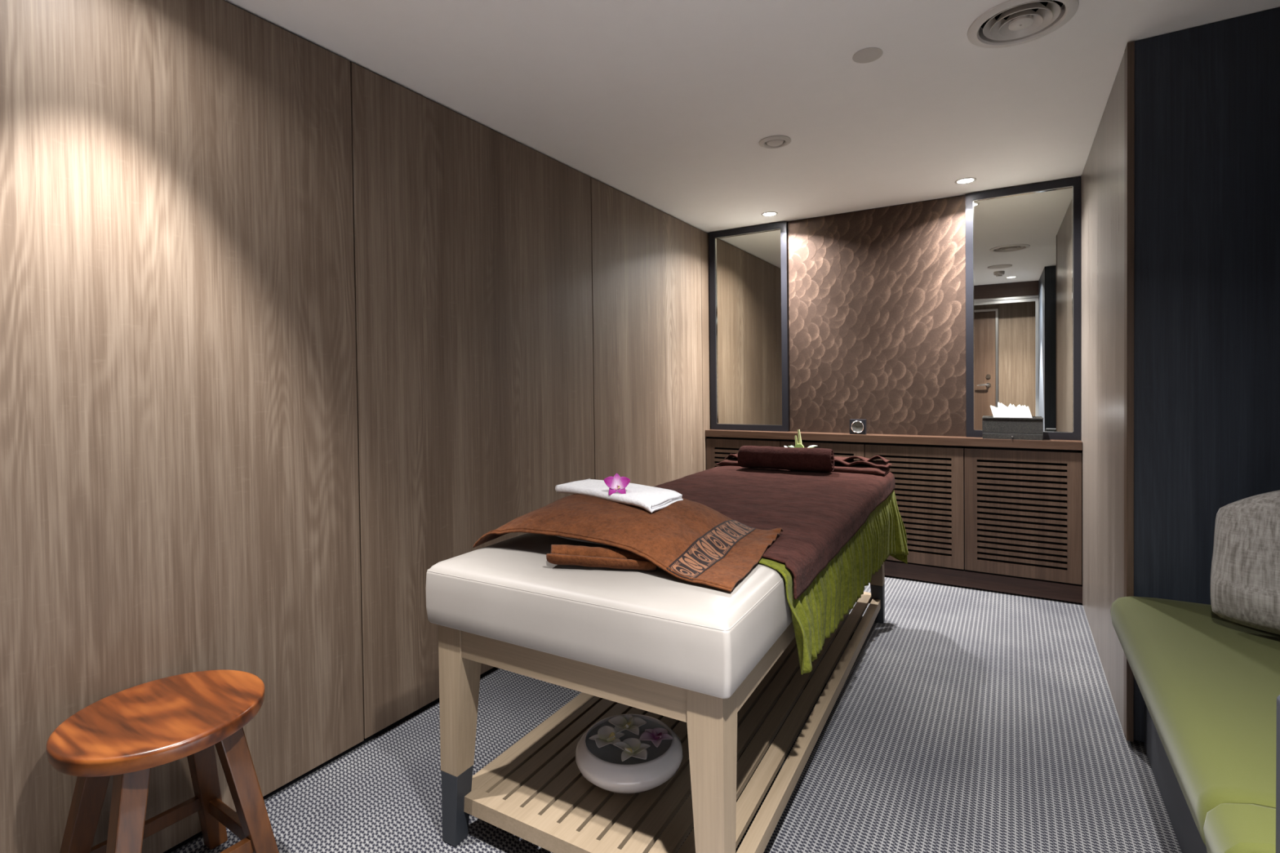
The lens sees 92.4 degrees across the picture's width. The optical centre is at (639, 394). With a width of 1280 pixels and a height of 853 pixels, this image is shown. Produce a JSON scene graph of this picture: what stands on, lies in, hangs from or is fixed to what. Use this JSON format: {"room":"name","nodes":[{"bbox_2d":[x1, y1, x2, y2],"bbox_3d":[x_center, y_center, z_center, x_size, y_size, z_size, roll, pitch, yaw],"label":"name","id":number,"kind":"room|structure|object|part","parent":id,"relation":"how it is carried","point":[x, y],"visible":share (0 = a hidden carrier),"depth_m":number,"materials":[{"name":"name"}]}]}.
{"room":"spa massage room","nodes":[
{"label":"spa massage room","id":0,"kind":"room"},
{"bbox_2d":[0,0,711,852],"bbox_3d":[-0.631,0.034,2.785,0.060,2.420,4.550,0,1,31],"label":"wall","id":1,"kind":"structure","parent":0,"point":[288,329],"depth_m":1.88,"materials":[{"name":"brown wood"}]},
{"bbox_3d":[-1.389,0.050,1.487,0.014,2.371,1.538,0,1,31],"label":"wall panel","id":2,"kind":"part","parent":1,"relation":"part of","materials":[{"name":"brown wood"}]},
{"bbox_3d":[-0.622,0.017,2.755,0.014,2.368,1.413,0,1,31],"label":"wall panel","id":3,"kind":"part","parent":1,"relation":"part of","materials":[{"name":"brown wood"}]},
{"bbox_3d":[0.103,-0.011,3.954,0.014,2.371,1.379,0,1,31],"label":"wall panel","id":4,"kind":"part","parent":1,"relation":"part of","materials":[{"name":"brown wood"}]},
{"bbox_3d":[0.500,-0.027,4.612,0.014,2.371,0.146,0,1,31],"label":"wall panel","id":5,"kind":"part","parent":1,"relation":"part of","materials":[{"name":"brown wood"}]},
{"bbox_2d":[170,575,1182,852],"bbox_3d":[0.685,1.245,2.019,3.020,0.050,4.550,0,1,31],"label":"floor","id":6,"kind":"structure","parent":0,"point":[967,719],"depth_m":2.05,"materials":[{"name":"carpet"}]},
{"bbox_2d":[46,670,279,852],"bbox_3d":[-1.135,1.002,1.477,0.410,0.500,0.410,0,1,33],"label":"wooden stool","id":7,"kind":"object","parent":6,"relation":"on","point":[127,733],"visible":1,"depth_m":1.45,"materials":[{"name":"brown wood"}]},
{"bbox_3d":[-1.309,1.026,1.444,0.175,0.459,0.071,-1,1,-9],"label":"leg","id":8,"kind":"part","parent":7,"relation":"part of","materials":[{"name":"brown wood"}]},
{"bbox_3d":[-1.101,1.025,1.303,0.071,0.459,0.175,-1,1,-9],"label":"leg","id":9,"kind":"part","parent":7,"relation":"part of","materials":[{"name":"brown wood"}]},
{"bbox_3d":[-1.138,0.773,1.473,0.410,0.041,0.410,0,1,33],"label":"seat","id":10,"kind":"part","parent":7,"relation":"part of","materials":[{"name":"brown wood"}]},
{"bbox_3d":[-1.168,1.020,1.651,0.071,0.459,0.175,-1,1,-9],"label":"leg","id":11,"kind":"part","parent":7,"relation":"part of","materials":[{"name":"brown wood"}]},
{"bbox_3d":[-0.961,1.020,1.510,0.175,0.459,0.071,-1,1,-9],"label":"leg","id":12,"kind":"part","parent":7,"relation":"part of","materials":[{"name":"brown wood"}]},
{"bbox_2d":[426,533,884,852],"bbox_3d":[0.369,0.824,2.467,0.891,0.784,2.301,0,1,30],"label":"massage table","id":13,"kind":"object","parent":6,"relation":"on","point":[695,659],"visible":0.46,"depth_m":1.58,"materials":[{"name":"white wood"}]},
{"bbox_3d":[-0.497,0.835,1.714,0.083,0.411,0.083,0,1,30],"label":"leg","id":14,"kind":"part","parent":13,"relation":"part of","materials":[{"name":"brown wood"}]},
{"bbox_3d":[-0.183,0.669,1.500,0.672,0.080,0.022,0,1,30],"label":"rail","id":15,"kind":"part","parent":13,"relation":"part of","materials":[{"name":"brown wood"}]},
{"bbox_2d":[555,535,609,546],"bbox_3d":[-0.048,0.401,1.889,0.490,0.082,0.330,0,1,30],"label":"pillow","id":16,"kind":"object","parent":13,"relation":"on","point":[575,540],"visible":0.02,"depth_m":1.79,"materials":[{"name":"brown fabric"}]},
{"bbox_2d":[546,544,656,571],"bbox_3d":[-0.095,0.425,1.596,0.289,0.058,0.066,-1,1,9],"label":"roll","id":17,"kind":"object","parent":13,"relation":"on","point":[560,554],"visible":0.88,"depth_m":1.58,"materials":[{"name":"brown fabric"}]},
{"bbox_2d":[574,714,683,794],"bbox_3d":[-0.030,1.057,1.803,0.316,0.099,0.316,0,1,31],"label":"bowl","id":18,"kind":"object","parent":13,"relation":"on","point":[603,767],"visible":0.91,"depth_m":1.71,"materials":[{"name":"white ceramic"}]},
{"bbox_2d":[589,725,625,747],"bbox_3d":[-0.097,1.006,1.798,0.102,0.024,0.108,-1,1,7],"label":"orchid","id":19,"kind":"object","parent":18,"relation":"on","point":[606,735],"visible":1,"depth_m":1.81,"materials":[{"name":"white plant"}]},
{"bbox_2d":[608,715,647,735],"bbox_3d":[-0.037,1.003,1.877,0.119,0.027,0.113,-1,1,3],"label":"orchid","id":20,"kind":"object","parent":18,"relation":"on","point":[628,722],"visible":1,"depth_m":1.88,"materials":[{"name":"white plant"}]},
{"bbox_2d":[613,737,650,761],"bbox_3d":[-0.015,1.006,1.745,0.102,0.024,0.108,-1,1,-24],"label":"orchid","id":21,"kind":"object","parent":18,"relation":"on","point":[633,747],"visible":1,"depth_m":1.75,"materials":[{"name":"white plant"}]},
{"bbox_2d":[639,728,673,747],"bbox_3d":[0.046,1.005,1.812,0.100,0.023,0.095,-1,1,-38],"label":"orchid","id":22,"kind":"object","parent":18,"relation":"on","point":[655,735],"visible":1,"depth_m":1.81,"materials":[{"name":"purple plant"}]},
{"bbox_3d":[0.160,0.833,1.339,0.083,0.411,0.083,0,1,30],"label":"leg","id":23,"kind":"part","parent":13,"relation":"part of","materials":[{"name":"brown wood"}]},
{"bbox_3d":[0.717,0.645,2.261,0.022,0.080,2.077,0,1,30],"label":"rail","id":24,"kind":"part","parent":13,"relation":"part of","materials":[{"name":"brown wood"}]},
{"bbox_2d":[653,453,894,599],"bbox_3d":[0.469,0.425,2.644,0.946,0.193,1.912,0,1,30],"label":"blanket","id":25,"kind":"object","parent":13,"relation":"on","point":[817,513],"visible":0.5,"depth_m":2.44,"materials":[{"name":"brown fabric"}]},
{"bbox_2d":[472,493,782,591],"bbox_3d":[-0.009,0.380,1.832,0.845,0.141,0.547,0,1,30],"label":"cloth","id":26,"kind":"object","parent":25,"relation":"on","point":[691,541],"visible":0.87,"depth_m":1.68,"materials":[{"name":"brown fabric"}]},
{"bbox_2d":[555,478,683,513],"bbox_3d":[-0.077,0.313,1.961,0.191,0.037,0.518,-2,1,-43],"label":"towel","id":27,"kind":"object","parent":26,"relation":"on","point":[651,499],"visible":0.86,"depth_m":1.87,"materials":[{"name":"white fabric"}]},
{"bbox_2d":[604,473,630,495],"bbox_3d":[-0.066,0.273,1.862,0.069,0.060,0.055,-1,1,-38],"label":"blossom","id":28,"kind":"object","parent":27,"relation":"on","point":[615,483],"visible":1,"depth_m":1.87,"materials":[{"name":"plant"}]},
{"bbox_2d":[737,445,834,472],"bbox_3d":[0.761,0.332,3.197,0.489,0.120,0.136,0,1,30],"label":"rolled towel","id":29,"kind":"object","parent":25,"relation":"on","point":[797,459],"visible":1,"depth_m":3.14,"materials":[{"name":"brown fabric"}]},
{"bbox_2d":[783,429,817,448],"bbox_3d":[0.889,0.258,3.326,0.225,0.136,0.212,0,1,30],"label":"flower arrangement","id":30,"kind":"object","parent":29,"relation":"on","point":[798,444],"visible":0.34,"depth_m":3.34,"materials":[{"name":"green plant"}]},
{"bbox_2d":[758,489,908,675],"bbox_3d":[0.630,0.666,2.551,0.697,0.492,1.972,0,1,30],"label":"sheet","id":31,"kind":"object","parent":13,"relation":"on","point":[816,614],"visible":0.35,"depth_m":2.06,"materials":[{"name":"green fabric"}]},
{"bbox_3d":[1.232,0.787,3.216,0.083,0.411,0.083,0,1,30],"label":"leg","id":32,"kind":"part","parent":13,"relation":"part of","materials":[{"name":"brown wood"}]},
{"bbox_2d":[706,436,781,470],"bbox_3d":[0.772,0.694,4.487,0.569,0.757,0.112,0,1,31],"label":"base cabinet","id":33,"kind":"object","parent":6,"relation":"on","point":[717,448],"visible":0.13,"depth_m":4.51,"materials":[{"name":"brown wood"}]},
{"bbox_2d":[705,429,1082,450],"bbox_3d":[1.498,0.286,4.034,2.287,0.048,0.118,0,1,31],"label":"countertop","id":34,"kind":"structure","parent":33,"relation":"on","point":[1076,445],"depth_m":3.86,"materials":[{"name":"brown wood"}]},
{"bbox_2d":[849,418,866,434],"bbox_3d":[1.440,0.213,4.049,0.100,0.098,0.044,0,1,31],"label":"desk clock","id":35,"kind":"object","parent":34,"relation":"on","point":[856,426],"visible":1,"depth_m":4.03,"materials":[{"name":"metal"}]},
{"bbox_2d":[982,416,1043,439],"bbox_3d":[2.182,0.197,3.596,0.304,0.126,0.089,0,1,31],"label":"tissue box","id":36,"kind":"object","parent":34,"relation":"on","point":[993,428],"visible":1,"depth_m":3.57,"materials":[{"name":"grey leather"}]},
{"bbox_2d":[990,403,1031,417],"bbox_3d":[2.182,0.094,3.606,0.213,0.096,0.036,0,1,31],"label":"tissue","id":37,"kind":"object","parent":36,"relation":"on","point":[1002,411],"visible":0.94,"depth_m":3.59,"materials":[{"name":"paper"}]},
{"bbox_3d":[2.184,0.138,3.600,0.304,0.007,0.079,0,1,31],"label":"box lid","id":38,"kind":"part","parent":36,"relation":"part of","materials":[{"name":"black wood"}]},
{"bbox_3d":[2.186,0.244,3.602,0.300,0.033,0.076,0,1,31],"label":"box drawer","id":39,"kind":"part","parent":36,"relation":"part of","materials":[{"name":"black wood"}]},
{"bbox_2d":[780,439,865,460],"bbox_3d":[1.256,0.693,4.195,0.563,0.757,0.112,0,1,31],"label":"base cabinet","id":40,"kind":"object","parent":6,"relation":"on","point":[843,449],"visible":0.1,"depth_m":4.09,"materials":[{"name":"brown wood"}]},
{"bbox_2d":[865,442,964,570],"bbox_3d":[1.743,0.692,3.901,0.573,0.757,0.112,0,1,31],"label":"base cabinet","id":41,"kind":"object","parent":6,"relation":"on","point":[929,491],"visible":0.65,"depth_m":3.83,"materials":[{"name":"brown wood"}]},
{"bbox_2d":[964,446,1081,586],"bbox_3d":[2.236,0.691,3.603,0.580,0.757,0.112,0,1,31],"label":"base cabinet","id":42,"kind":"object","parent":6,"relation":"on","point":[1023,506],"visible":0.98,"depth_m":3.57,"materials":[{"name":"brown wood"}]},
{"bbox_2d":[1110,595,1279,852],"bbox_3d":[1.600,0.956,1.375,0.727,0.527,1.330,0,1,31],"label":"bench","id":43,"kind":"object","parent":6,"relation":"on","point":[1208,683],"visible":0.98,"depth_m":1.44,"materials":[{"name":"green fabric"}]},
{"bbox_2d":[1203,803,1275,852],"bbox_3d":[1.288,0.782,0.861,0.725,0.153,0.131,0,1,31],"label":"seat cushion","id":44,"kind":"object","parent":43,"relation":"on","point":[1228,828],"depth_m":1.03,"materials":[{"name":"green fabric"}]},
{"bbox_2d":[1209,489,1279,635],"bbox_3d":[1.851,0.461,1.639,0.197,0.434,0.483,-1,1,-36],"label":"cushion","id":45,"kind":"object","parent":43,"relation":"on","point":[1245,584],"visible":1,"depth_m":1.72,"materials":[{"name":"grey fabric"}]},
{"bbox_2d":[1275,695,1279,852],"bbox_3d":[1.258,0.847,0.754,0.670,0.775,0.074,0,1,31],"label":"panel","id":46,"kind":"object","parent":6,"relation":"on","point":[1277,735],"visible":1,"depth_m":0.94,"materials":[{"name":"green leather"}]},
{"bbox_2d":[224,0,1279,233],"bbox_3d":[0.649,-1.179,1.958,3.090,0.001,4.610,0,1,31],"label":"ceiling","id":47,"kind":"structure","parent":0,"point":[668,105],"depth_m":2.33,"materials":[{"name":"paint"}]},
{"bbox_2d":[761,211,777,216],"bbox_3d":[0.877,-1.222,4.139,0.110,0.016,0.110,0,1,31],"label":"recessed light","id":48,"kind":"object","parent":47,"relation":"in","point":[767,213],"visible":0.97,"depth_m":4.16,"materials":[{"name":"white paint"}]},
{"bbox_2d":[759,135,791,148],"bbox_3d":[0.639,-1.232,2.897,0.148,0.106,0.148,0,1,31],"label":"valve","id":49,"kind":"object","parent":47,"relation":"attached to","point":[773,141],"visible":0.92,"depth_m":2.88,"materials":[{"name":"white paint"}]},
{"bbox_2d":[852,47,883,62],"bbox_3d":[0.795,-1.181,2.139,0.100,0.004,0.100,0,1,31],"label":"plate","id":50,"kind":"object","parent":47,"relation":"attached to","point":[868,55],"visible":1,"depth_m":2.13,"materials":[{"name":"white paint"}]},
{"bbox_2d":[954,177,976,184],"bbox_3d":[1.858,-1.224,3.500,0.110,0.016,0.110,0,1,31],"label":"recessed light","id":51,"kind":"object","parent":47,"relation":"in","point":[968,180],"visible":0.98,"depth_m":3.52,"materials":[{"name":"white paint"}]},
{"bbox_2d":[967,0,1079,48],"bbox_3d":[1.208,-1.227,1.946,0.300,0.116,0.300,0,1,31],"label":"ceiling vent","id":52,"kind":"object","parent":47,"relation":"in","point":[1010,23],"visible":0.98,"depth_m":1.95,"materials":[{"name":"white paint"}]},
{"bbox_2d":[786,194,965,436],"bbox_3d":[1.542,-0.026,4.106,2.413,2.400,0.060,0,1,31],"label":"wall","id":53,"kind":"structure","parent":0,"point":[965,194],"depth_m":4.05,"materials":[{"name":"brown paint"}]},
{"bbox_2d":[708,221,789,431],"bbox_3d":[0.794,-0.478,4.491,0.595,1.480,0.032,0,1,31],"label":"wall mirror","id":54,"kind":"object","parent":53,"relation":"attached to","point":[748,273],"visible":1,"depth_m":4.49,"materials":[{"name":"mirror"}]},
{"bbox_2d":[787,195,966,436],"bbox_3d":[1.532,-0.480,4.062,1.109,1.480,0.005,0,1,31],"label":"metal panel","id":55,"kind":"object","parent":53,"relation":"attached to","point":[877,297],"visible":0.98,"depth_m":4.03,"materials":[{"name":"brown metal"}]},
{"bbox_2d":[884,560,1082,603],"bbox_3d":[1.513,1.117,4.053,2.289,0.093,0.100,0,1,31],"label":"baseboard","id":56,"kind":"structure","parent":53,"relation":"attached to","point":[1064,592],"depth_m":3.66,"materials":[{"name":"brown wood"}]},
{"bbox_2d":[965,176,1080,440],"bbox_3d":[2.245,-0.481,3.614,0.572,1.480,0.032,0,1,31],"label":"wall mirror","id":57,"kind":"object","parent":53,"relation":"attached to","point":[1023,242],"visible":0.93,"depth_m":3.60,"materials":[{"name":"mirror"}]},
{"bbox_2d":[1080,53,1124,735],"bbox_3d":[2.142,-0.011,2.816,0.072,2.399,1.628,0,1,31],"label":"wall","id":58,"kind":"structure","parent":0,"point":[1102,178],"depth_m":2.59,"materials":[{"name":"brown wood"}]},
{"bbox_3d":[2.302,-0.020,3.138,0.012,2.390,0.811,0,1,31],"label":"wall panel","id":59,"kind":"part","parent":58,"relation":"part of","materials":[{"name":"brown wood"}]},
{"bbox_3d":[1.894,-0.004,2.464,0.012,2.390,0.760,0,1,31],"label":"wall panel","id":60,"kind":"part","parent":58,"relation":"part of","materials":[{"name":"brown wood"}]},
{"bbox_2d":[1124,40,1134,742],"bbox_3d":[1.683,0.000,2.111,0.020,2.376,0.062,0,1,31],"label":"trim","id":61,"kind":"structure","parent":58,"relation":"attached to","point":[1129,52],"depth_m":2.09,"materials":[{"name":"black metal"}]},
{"bbox_2d":[1133,6,1279,742],"bbox_3d":[1.980,-0.004,1.933,0.671,2.378,0.040,0,1,31],"label":"wall","id":62,"kind":"structure","parent":0,"point":[1206,282],"depth_m":2.00,"materials":[{"name":"black laminate"}]}
]}

